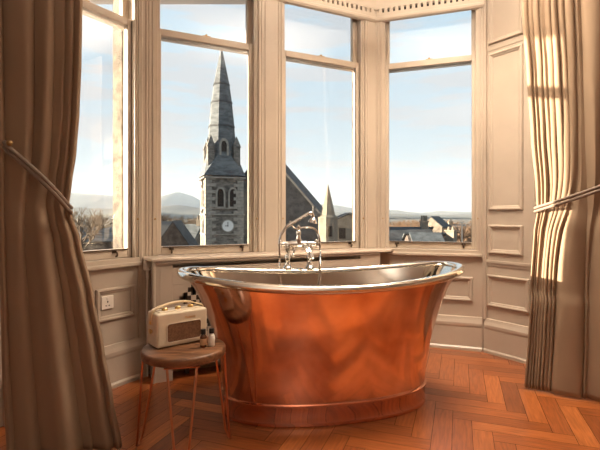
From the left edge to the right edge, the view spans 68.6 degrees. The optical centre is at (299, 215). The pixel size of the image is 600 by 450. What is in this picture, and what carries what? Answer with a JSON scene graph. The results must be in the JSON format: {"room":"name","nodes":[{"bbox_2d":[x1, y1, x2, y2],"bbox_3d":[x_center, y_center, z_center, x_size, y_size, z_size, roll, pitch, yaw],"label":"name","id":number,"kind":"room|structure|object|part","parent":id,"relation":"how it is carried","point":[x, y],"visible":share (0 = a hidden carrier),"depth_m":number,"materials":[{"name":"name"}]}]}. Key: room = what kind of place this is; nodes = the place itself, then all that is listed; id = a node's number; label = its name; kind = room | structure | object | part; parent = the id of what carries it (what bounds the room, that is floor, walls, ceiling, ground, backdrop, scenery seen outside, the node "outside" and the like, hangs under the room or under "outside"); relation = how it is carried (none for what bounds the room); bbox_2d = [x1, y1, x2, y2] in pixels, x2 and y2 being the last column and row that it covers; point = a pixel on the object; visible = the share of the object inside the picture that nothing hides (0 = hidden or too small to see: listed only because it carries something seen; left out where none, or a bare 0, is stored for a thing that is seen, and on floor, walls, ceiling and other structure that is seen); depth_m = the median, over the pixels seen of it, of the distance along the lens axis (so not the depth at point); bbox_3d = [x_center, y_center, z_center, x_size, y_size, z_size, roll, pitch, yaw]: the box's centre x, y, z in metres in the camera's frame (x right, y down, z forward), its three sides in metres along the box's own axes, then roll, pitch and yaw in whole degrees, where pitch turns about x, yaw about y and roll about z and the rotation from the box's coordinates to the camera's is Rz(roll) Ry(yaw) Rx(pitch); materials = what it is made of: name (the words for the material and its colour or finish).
{"room":"bathroom","nodes":[
{"label":"bathroom","id":0,"kind":"room"},
{"bbox_2d":[0,313,2,426],"bbox_3d":[-1.669,-0.460,2.235,0.140,3.120,0.231,0,0,27],"label":"wall","id":1,"kind":"structure","parent":0,"point":[1,382],"depth_m":2.29,"materials":[{"name":"beige paint"}]},
{"bbox_2d":[88,0,137,345],"bbox_3d":[-1.410,0.990,2.748,0.240,6.220,0.900,0,0,33],"label":"wall","id":2,"kind":"structure","parent":0,"point":[118,330],"depth_m":3.06,"materials":[{"name":"beige paint"}]},
{"bbox_2d":[3,337,146,426],"bbox_3d":[-1.299,0.963,2.667,0.034,0.275,0.885,0,0,33],"label":"baseboard","id":3,"kind":"structure","parent":2,"relation":"attached to","point":[123,359],"depth_m":2.88,"materials":[{"name":"beige paint"}]},
{"bbox_2d":[101,295,112,309],"bbox_3d":[-1.225,0.550,2.799,0.014,0.086,0.086,0,0,33],"label":"wall socket","id":4,"kind":"object","parent":2,"relation":"attached to","point":[106,301],"visible":1,"depth_m":2.79,"materials":[{"name":"beige plastic"}]},
{"bbox_2d":[82,0,139,266],"bbox_3d":[-1.369,-0.775,2.755,0.220,2.170,0.700,0,0,33],"label":"window","id":5,"kind":"structure","parent":2,"relation":"in","point":[126,21],"depth_m":2.98,"materials":[{"name":"paint"}]},
{"bbox_3d":[-1.389,-1.555,2.768,0.042,0.546,0.654,0,0,33],"label":"sash","id":6,"kind":"part","parent":5,"relation":"part of","materials":[{"name":"paint"}]},
{"bbox_2d":[87,261,141,270],"bbox_3d":[-1.295,0.322,2.695,0.050,0.027,0.740,0,0,33],"label":"trim","id":7,"kind":"structure","parent":2,"relation":"attached to","point":[110,266],"depth_m":2.81,"materials":[{"name":"paint"}]},
{"bbox_2d":[95,284,134,322],"bbox_3d":[-1.308,0.565,2.670,0.016,0.210,0.720,0,0,33],"label":"trim","id":8,"kind":"structure","parent":2,"relation":"attached to","point":[99,292],"depth_m":2.84,"materials":[{"name":"beige paint"}]},
{"bbox_2d":[138,0,153,337],"bbox_3d":[-1.062,-0.595,3.037,0.035,2.850,0.118,0,0,44],"label":"trim","id":9,"kind":"structure","parent":2,"relation":"attached to","point":[145,7],"depth_m":3.02,"materials":[{"name":"beige paint"}]},
{"bbox_2d":[88,0,245,3],"bbox_3d":[0.100,-2.095,0.675,7.200,0.150,7.050,0,0,0],"label":"ceiling","id":10,"kind":"structure","parent":0,"point":[91,1],"depth_m":4.14,"materials":[{"name":"beige paint"}]},
{"bbox_2d":[148,72,358,373],"bbox_3d":[-0.243,0.990,3.548,1.900,6.220,0.190,0,0,-25],"label":"wall","id":11,"kind":"structure","parent":0,"point":[336,257],"depth_m":3.45,"materials":[{"name":"beige paint"}]},
{"bbox_2d":[173,361,219,371],"bbox_3d":[-0.196,0.963,3.447,1.860,0.275,0.034,0,0,-25],"label":"baseboard","id":12,"kind":"structure","parent":11,"relation":"attached to","point":[211,363],"depth_m":3.20,"materials":[{"name":"beige paint"}]},
{"bbox_2d":[154,0,257,255],"bbox_3d":[-0.714,-0.775,3.323,0.767,2.170,0.220,0,0,-25],"label":"window","id":13,"kind":"structure","parent":11,"relation":"in","point":[250,48],"depth_m":3.33,"materials":[{"name":"paint"}]},
{"bbox_3d":[-0.724,-1.555,3.344,0.721,0.546,0.042,0,0,-25],"label":"sash","id":14,"kind":"part","parent":13,"relation":"part of","materials":[{"name":"paint"}]},
{"bbox_2d":[258,0,281,251],"bbox_3d":[-0.233,-0.870,3.435,0.204,2.300,0.024,0,0,-25],"label":"trim","id":15,"kind":"structure","parent":11,"relation":"attached to","point":[269,11],"depth_m":3.42,"materials":[{"name":"beige paint"}]},
{"bbox_2d":[282,3,363,250],"bbox_3d":[0.165,-0.775,3.733,0.773,2.170,0.220,0,0,-25],"label":"window","id":16,"kind":"structure","parent":11,"relation":"in","point":[355,65],"depth_m":3.81,"materials":[{"name":"paint"}]},
{"bbox_3d":[0.155,-1.555,3.754,0.727,0.546,0.042,0,0,-25],"label":"sash","id":17,"kind":"part","parent":16,"relation":"part of","materials":[{"name":"paint"}]},
{"bbox_2d":[364,10,382,247],"bbox_3d":[0.636,-0.870,3.834,0.173,2.300,0.049,0,0,-11],"label":"trim","id":18,"kind":"structure","parent":11,"relation":"attached to","point":[373,32],"depth_m":3.83,"materials":[{"name":"beige paint"}]},
{"bbox_2d":[276,0,483,22],"bbox_3d":[-0.134,-1.855,3.194,3.308,0.330,0.622,0,0,-23],"label":"trim","id":19,"kind":"structure","parent":11,"relation":"attached to","point":[389,10],"depth_m":3.70,"materials":[{"name":"paint"}]},
{"bbox_2d":[0,347,599,449],"bbox_3d":[0.104,1.175,0.679,7.454,0.150,7.377,0,0,0],"label":"floor","id":20,"kind":"structure","parent":0,"point":[475,400],"depth_m":2.34,"materials":[{"name":"brown wood"}]},
{"bbox_2d":[0,0,121,449],"bbox_3d":[-1.115,-0.416,2.026,0.548,3.008,0.108,0,0,0],"label":"curtain","id":21,"kind":"object","parent":20,"relation":"on","point":[58,394],"visible":0.94,"depth_m":2.02,"materials":[{"name":"beige fabric"}]},
{"bbox_2d":[2,140,72,213],"bbox_3d":[-1.222,-0.181,2.021,0.344,0.347,0.239,0,0,0],"label":"tieback","id":22,"kind":"object","parent":21,"relation":"attached to","point":[7,148],"visible":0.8,"depth_m":1.92,"materials":[{"name":"brown fabric"}]},
{"bbox_2d":[136,336,230,449],"bbox_3d":[-0.554,0.853,2.072,0.429,0.494,0.404,0,0,31],"label":"stool","id":23,"kind":"object","parent":20,"relation":"on","point":[186,355],"visible":0.86,"depth_m":1.95,"materials":[{"name":"brown wood"}]},
{"bbox_3d":[-0.728,0.873,2.093,0.109,0.453,0.150,0,0,13],"label":"leg","id":24,"kind":"part","parent":23,"relation":"part of","materials":[{"name":"brown wood"}]},
{"bbox_2d":[148,300,206,348],"bbox_3d":[-0.585,0.507,2.110,0.280,0.198,0.122,0,0,-40],"label":"radio","id":25,"kind":"object","parent":23,"relation":"on","point":[176,325],"visible":1,"depth_m":2.06,"materials":[{"name":"beige plastic"}]},
{"bbox_3d":[-0.587,0.455,2.111,0.271,0.093,0.026,0,0,-40],"label":"handle","id":26,"kind":"part","parent":25,"relation":"part of","materials":[{"name":"beige leather"}]},
{"bbox_3d":[-0.586,0.446,2.111,0.208,0.005,0.074,0,0,-40],"label":"control panel","id":27,"kind":"part","parent":25,"relation":"part of","materials":[{"name":"beige plastic"}]},
{"bbox_2d":[167,319,201,342],"bbox_3d":[-0.543,0.539,2.068,0.175,0.089,0.003,0,0,-40],"label":"grille","id":28,"kind":"object","parent":25,"relation":"attached to","point":[178,330],"depth_m":2.06,"materials":[{"name":"beige fabric"}]},
{"bbox_3d":[-0.500,0.873,1.862,0.150,0.453,0.108,0,0,-12],"label":"leg","id":29,"kind":"part","parent":23,"relation":"part of","materials":[{"name":"brown wood"}]},
{"bbox_3d":[-0.540,0.627,2.050,0.382,0.042,0.382,0,0,0],"label":"seat","id":30,"kind":"part","parent":23,"relation":"part of","materials":[{"name":"brown wood"}]},
{"bbox_2d":[200,329,206,347],"bbox_3d":[-0.447,0.565,2.035,0.032,0.083,0.032,0,0,0],"label":"bottle","id":31,"kind":"object","parent":23,"relation":"on","point":[203,338],"visible":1,"depth_m":2.02,"materials":[{"name":"orange glass"}]},
{"bbox_2d":[208,328,214,346],"bbox_3d":[-0.412,0.565,2.050,0.031,0.083,0.031,0,0,0],"label":"bottle","id":32,"kind":"object","parent":23,"relation":"on","point":[211,337],"visible":1,"depth_m":2.04,"materials":[{"name":"beige plastic"}]},
{"bbox_3d":[-0.384,0.873,2.151,0.096,0.453,0.150,0,0,-33],"label":"leg","id":33,"kind":"part","parent":23,"relation":"part of","materials":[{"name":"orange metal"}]},
{"bbox_2d":[143,248,393,383],"bbox_3d":[-0.121,0.689,3.367,2.036,0.822,0.198,0,0,-25],"label":"radiator cover","id":34,"kind":"object","parent":20,"relation":"on","point":[166,286],"visible":0.09,"depth_m":3.04,"materials":[{"name":"paint"}]},
{"bbox_2d":[143,260,150,375],"bbox_3d":[-1.042,0.699,3.006,0.037,0.794,0.050,0,0,33],"label":"trim","id":35,"kind":"structure","parent":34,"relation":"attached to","point":[146,264],"depth_m":3.01,"materials":[{"name":"beige paint"}]},
{"bbox_2d":[173,284,210,335],"bbox_3d":[-0.183,0.658,3.257,1.478,0.414,0.006,0,0,-25],"label":"grille","id":36,"kind":"object","parent":34,"relation":"attached to","point":[178,289],"depth_m":2.99,"materials":[{"name":"brown fabric"}]},
{"bbox_2d":[143,248,393,261],"bbox_3d":[-0.121,0.289,3.367,2.036,0.022,0.198,0,0,-25],"label":"shelf","id":37,"kind":"object","parent":34,"relation":"attached to","point":[362,251],"depth_m":3.20,"materials":[{"name":"paint"}]},
{"bbox_2d":[177,261,464,427],"bbox_3d":[0.156,0.695,2.600,1.714,0.810,0.815,0,0,-11],"label":"bathtub","id":38,"kind":"object","parent":20,"relation":"on","point":[352,347],"visible":0.98,"depth_m":2.30,"materials":[{"name":"orange metal"}]},
{"bbox_2d":[278,211,320,284],"bbox_3d":[0.004,0.295,2.908,0.290,0.652,0.150,0,0,-11],"label":"tap","id":39,"kind":"object","parent":38,"relation":"attached to","point":[307,245],"visible":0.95,"depth_m":2.92,"materials":[{"name":"silver metal"}]},
{"bbox_3d":[0.054,0.235,2.898,0.040,0.109,0.118,0,0,-33],"label":"spout","id":40,"kind":"part","parent":39,"relation":"part of","materials":[{"name":"silver metal"}]},
{"bbox_3d":[0.108,0.187,2.972,0.040,0.059,0.058,0,0,-11],"label":"cross handle","id":41,"kind":"part","parent":39,"relation":"part of","materials":[{"name":"silver metal"}]},
{"bbox_2d":[522,0,599,401],"bbox_3d":[1.654,-0.416,2.675,0.573,3.008,0.100,0,0,36],"label":"curtain","id":42,"kind":"object","parent":20,"relation":"on","point":[562,37],"visible":0.98,"depth_m":2.69,"materials":[{"name":"beige fabric"}]},
{"bbox_2d":[533,185,599,212],"bbox_3d":[1.706,-0.127,2.681,0.248,0.218,0.517,0,0,-34],"label":"tieback","id":43,"kind":"object","parent":42,"relation":"attached to","point":[589,191],"visible":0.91,"depth_m":2.62,"materials":[{"name":"beige fabric"}]},
{"bbox_2d":[380,252,483,350],"bbox_3d":[1.108,0.990,3.813,0.885,6.220,0.190,0,0,19],"label":"wall","id":44,"kind":"structure","parent":0,"point":[473,266],"depth_m":3.63,"materials":[{"name":"beige paint"}]},
{"bbox_2d":[382,9,478,253],"bbox_3d":[1.118,-0.775,3.804,0.790,2.170,0.220,0,0,19],"label":"window","id":45,"kind":"structure","parent":44,"relation":"in","point":[398,246],"depth_m":3.75,"materials":[{"name":"paint"}]},
{"bbox_3d":[1.125,-1.555,3.826,0.744,0.546,0.042,0,0,19],"label":"sash","id":46,"kind":"part","parent":45,"relation":"part of","materials":[{"name":"paint"}]},
{"bbox_2d":[388,252,481,256],"bbox_3d":[1.126,0.322,3.702,0.750,0.027,0.050,0,0,19],"label":"trim","id":47,"kind":"structure","parent":44,"relation":"attached to","point":[389,253],"depth_m":3.67,"materials":[{"name":"paint"}]},
{"bbox_2d":[429,314,481,351],"bbox_3d":[1.075,0.963,3.706,0.850,0.275,0.034,0,0,19],"label":"baseboard","id":48,"kind":"structure","parent":44,"relation":"attached to","point":[454,332],"depth_m":3.62,"materials":[{"name":"beige paint"}]},
{"bbox_2d":[443,276,472,301],"bbox_3d":[1.091,0.600,3.710,0.680,0.200,0.016,0,0,19],"label":"trim","id":49,"kind":"structure","parent":44,"relation":"attached to","point":[460,278],"depth_m":3.62,"materials":[{"name":"beige paint"}]},
{"bbox_2d":[478,0,486,318],"bbox_3d":[1.483,-0.595,3.574,0.070,2.850,0.029,0,0,31],"label":"trim","id":50,"kind":"structure","parent":44,"relation":"attached to","point":[482,12],"depth_m":3.56,"materials":[{"name":"beige paint"}]},
{"bbox_2d":[484,0,536,326],"bbox_3d":[1.880,-0.460,3.209,0.200,3.120,1.050,0,0,-35],"label":"wall","id":51,"kind":"structure","parent":0,"point":[505,12],"depth_m":3.40,"materials":[{"name":"beige paint"}]},
{"bbox_2d":[483,318,528,363],"bbox_3d":[1.760,0.963,3.177,0.034,0.275,0.935,0,0,-35],"label":"baseboard","id":52,"kind":"structure","parent":51,"relation":"attached to","point":[506,340],"depth_m":3.40,"materials":[{"name":"beige paint"}]},
{"bbox_2d":[486,0,536,312],"bbox_3d":[1.760,-0.588,3.192,0.016,2.625,0.920,0,0,-35],"label":"trim","id":53,"kind":"structure","parent":51,"relation":"attached to","point":[491,40],"depth_m":3.42,"materials":[{"name":"beige paint"}]},
{"label":"outside","id":54,"kind":"structure","parent":0,"visible":0},
{"bbox_2d":[74,219,471,226],"bbox_3d":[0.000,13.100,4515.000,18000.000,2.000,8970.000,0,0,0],"label":"ground","id":55,"kind":"structure","parent":54,"point":[390,220],"depth_m":1183.38,"materials":[{"name":"green plant"}]},
{"bbox_2d":[72,207,112,249],"bbox_3d":[-37.451,5.217,76.594,12.316,13.843,10.482,0,0,29],"label":"bare tree","id":56,"kind":"object","parent":55,"relation":"on","point":[90,234],"visible":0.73,"depth_m":76.50,"materials":[{"name":"brown plant"}]},
{"bbox_2d":[79,212,107,225],"bbox_3d":[-62.554,5.479,129.179,11.259,13.321,13.837,0,0,-11],"label":"bare tree","id":57,"kind":"object","parent":55,"relation":"on","point":[97,212],"visible":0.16,"depth_m":131.00,"materials":[{"name":"brown plant"}]},
{"bbox_2d":[76,218,112,250],"bbox_3d":[-41.727,6.227,90.000,12.700,11.746,8.700,0,0,-17],"label":"house","id":58,"kind":"structure","parent":55,"relation":"on","point":[105,240],"depth_m":86.95,"materials":[{"name":"stone"}]},
{"bbox_2d":[90,215,112,226],"bbox_3d":[-68.655,5.566,152.297,12.768,13.178,9.385,0,0,39],"label":"bare tree","id":59,"kind":"object","parent":55,"relation":"on","point":[92,215],"visible":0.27,"depth_m":150.80,"materials":[{"name":"brown plant"}]},
{"bbox_2d":[161,221,171,236],"bbox_3d":[-36.145,5.664,112.000,11.700,12.873,8.700,0,0,-9],"label":"house","id":60,"kind":"structure","parent":55,"relation":"on","point":[164,224],"depth_m":110.99,"materials":[{"name":"stone"}]},
{"bbox_2d":[161,214,192,223],"bbox_3d":[-38.627,5.614,134.671,12.676,13.082,9.316,0,0,-21],"label":"bare tree","id":61,"kind":"object","parent":55,"relation":"on","point":[164,218],"visible":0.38,"depth_m":135.26,"materials":[{"name":"brown plant"}]},
{"bbox_2d":[161,220,198,245],"bbox_3d":[-23.761,6.471,85.000,7.300,11.258,9.700,0,0,-6],"label":"house","id":62,"kind":"structure","parent":55,"relation":"on","point":[176,234],"depth_m":80.63,"materials":[{"name":"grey stone"}]},
{"bbox_2d":[185,215,196,223],"bbox_3d":[-32.212,5.782,125.354,13.202,12.710,10.743,0,0,20],"label":"bare tree","id":63,"kind":"object","parent":55,"relation":"on","point":[189,219],"visible":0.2,"depth_m":123.61,"materials":[{"name":"brown plant"}]},
{"bbox_2d":[184,216,200,244],"bbox_3d":[-23.609,6.002,98.000,5.200,12.196,8.700,0,0,11],"label":"house","id":64,"kind":"structure","parent":55,"relation":"on","point":[194,229],"depth_m":96.55,"materials":[{"name":"stone"}]},
{"bbox_2d":[198,51,321,244],"bbox_3d":[-5.140,-7.632,81.731,28.263,39.464,23.447,0,0,-20],"label":"church","id":65,"kind":"structure","parent":55,"relation":"on","point":[223,214],"depth_m":68.19,"materials":[{"name":"grey stone"}]},
{"bbox_2d":[221,219,233,231],"bbox_3d":[-11.052,1.511,67.369,2.000,2.000,0.200,0,0,-20],"label":"clock","id":66,"kind":"object","parent":65,"relation":"on","point":[227,225],"depth_m":67.32,"materials":[{"name":"white"}]},
{"bbox_2d":[70,192,471,214],"bbox_3d":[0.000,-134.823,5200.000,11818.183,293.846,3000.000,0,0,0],"label":"hill","id":67,"kind":"structure","parent":55,"relation":"on","point":[77,200],"depth_m":4689.52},
{"bbox_2d":[72,205,471,218],"bbox_3d":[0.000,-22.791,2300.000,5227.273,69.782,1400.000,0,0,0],"label":"hill","id":68,"kind":"structure","parent":55,"relation":"on","point":[177,211],"depth_m":1971.18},
{"bbox_2d":[311,185,337,241],"bbox_3d":[3.434,3.796,61.897,3.720,16.609,2.740,0,0,-8],"label":"turret","id":69,"kind":"object","parent":55,"relation":"on","point":[327,221],"visible":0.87,"depth_m":61.16,"materials":[{"name":"stone"}]},
{"bbox_2d":[337,212,351,240],"bbox_3d":[7.477,5.781,70.000,5.300,12.638,8.700,0,0,0],"label":"building","id":70,"kind":"structure","parent":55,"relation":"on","point":[345,219],"depth_m":66.00,"materials":[{"name":"stone"}]},
{"bbox_2d":[389,221,410,226],"bbox_3d":[27.592,6.627,123.926,10.694,11.037,7.860,0,0,38],"label":"bare tree","id":71,"kind":"object","parent":55,"relation":"on","point":[403,222],"visible":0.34,"depth_m":122.02,"materials":[{"name":"brown plant"}]},
{"bbox_2d":[398,220,418,226],"bbox_3d":[36.852,6.563,146.774,8.432,11.135,9.907,0,0,-2],"label":"bare tree","id":72,"kind":"object","parent":55,"relation":"on","point":[415,222],"visible":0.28,"depth_m":146.14,"materials":[{"name":"brown plant"}]},
{"bbox_2d":[389,216,433,240],"bbox_3d":[18.082,6.014,78.000,11.200,12.173,8.700,0,0,0],"label":"house","id":73,"kind":"structure","parent":55,"relation":"on","point":[395,233],"depth_m":77.29,"materials":[{"name":"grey stone"}]},
{"bbox_2d":[407,223,438,231],"bbox_3d":[28.372,6.754,98.930,10.447,10.781,7.678,0,0,-21],"label":"bare tree","id":74,"kind":"object","parent":55,"relation":"on","point":[412,223],"visible":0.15,"depth_m":99.65,"materials":[{"name":"brown plant"}]},
{"bbox_2d":[401,232,446,241],"bbox_3d":[17.045,7.167,60.000,5.700,9.865,6.700,0,0,0],"label":"house","id":75,"kind":"structure","parent":55,"relation":"on","point":[407,236],"depth_m":59.38,"materials":[{"name":"stone"}]},
{"bbox_2d":[419,216,450,231],"bbox_3d":[36.205,6.074,118.000,6.300,12.052,8.700,0,0,32],"label":"house","id":76,"kind":"structure","parent":55,"relation":"on","point":[438,222],"depth_m":114.51,"materials":[{"name":"stone"}]},
{"bbox_2d":[444,227,457,241],"bbox_3d":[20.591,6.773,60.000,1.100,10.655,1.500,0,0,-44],"label":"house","id":77,"kind":"structure","parent":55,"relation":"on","point":[451,234],"depth_m":59.64,"materials":[{"name":"stone"}]},
{"bbox_2d":[441,225,471,241],"bbox_3d":[33.552,6.901,93.231,9.303,10.456,7.918,0,0,28],"label":"bare tree","id":78,"kind":"object","parent":55,"relation":"on","point":[462,233],"visible":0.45,"depth_m":91.97,"materials":[{"name":"brown plant"}]},
{"bbox_2d":[448,219,471,241],"bbox_3d":[55.227,6.534,150.000,14.700,11.132,8.700,0,0,0],"label":"house","id":79,"kind":"structure","parent":55,"relation":"on","point":[449,221],"depth_m":149.46,"materials":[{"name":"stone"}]},
{"bbox_2d":[458,222,471,241],"bbox_3d":[38.733,6.781,103.174,7.639,10.726,10.394,0,0,8],"label":"bare tree","id":80,"kind":"object","parent":55,"relation":"on","point":[468,231],"visible":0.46,"depth_m":103.00,"materials":[{"name":"brown plant"}]}
]}

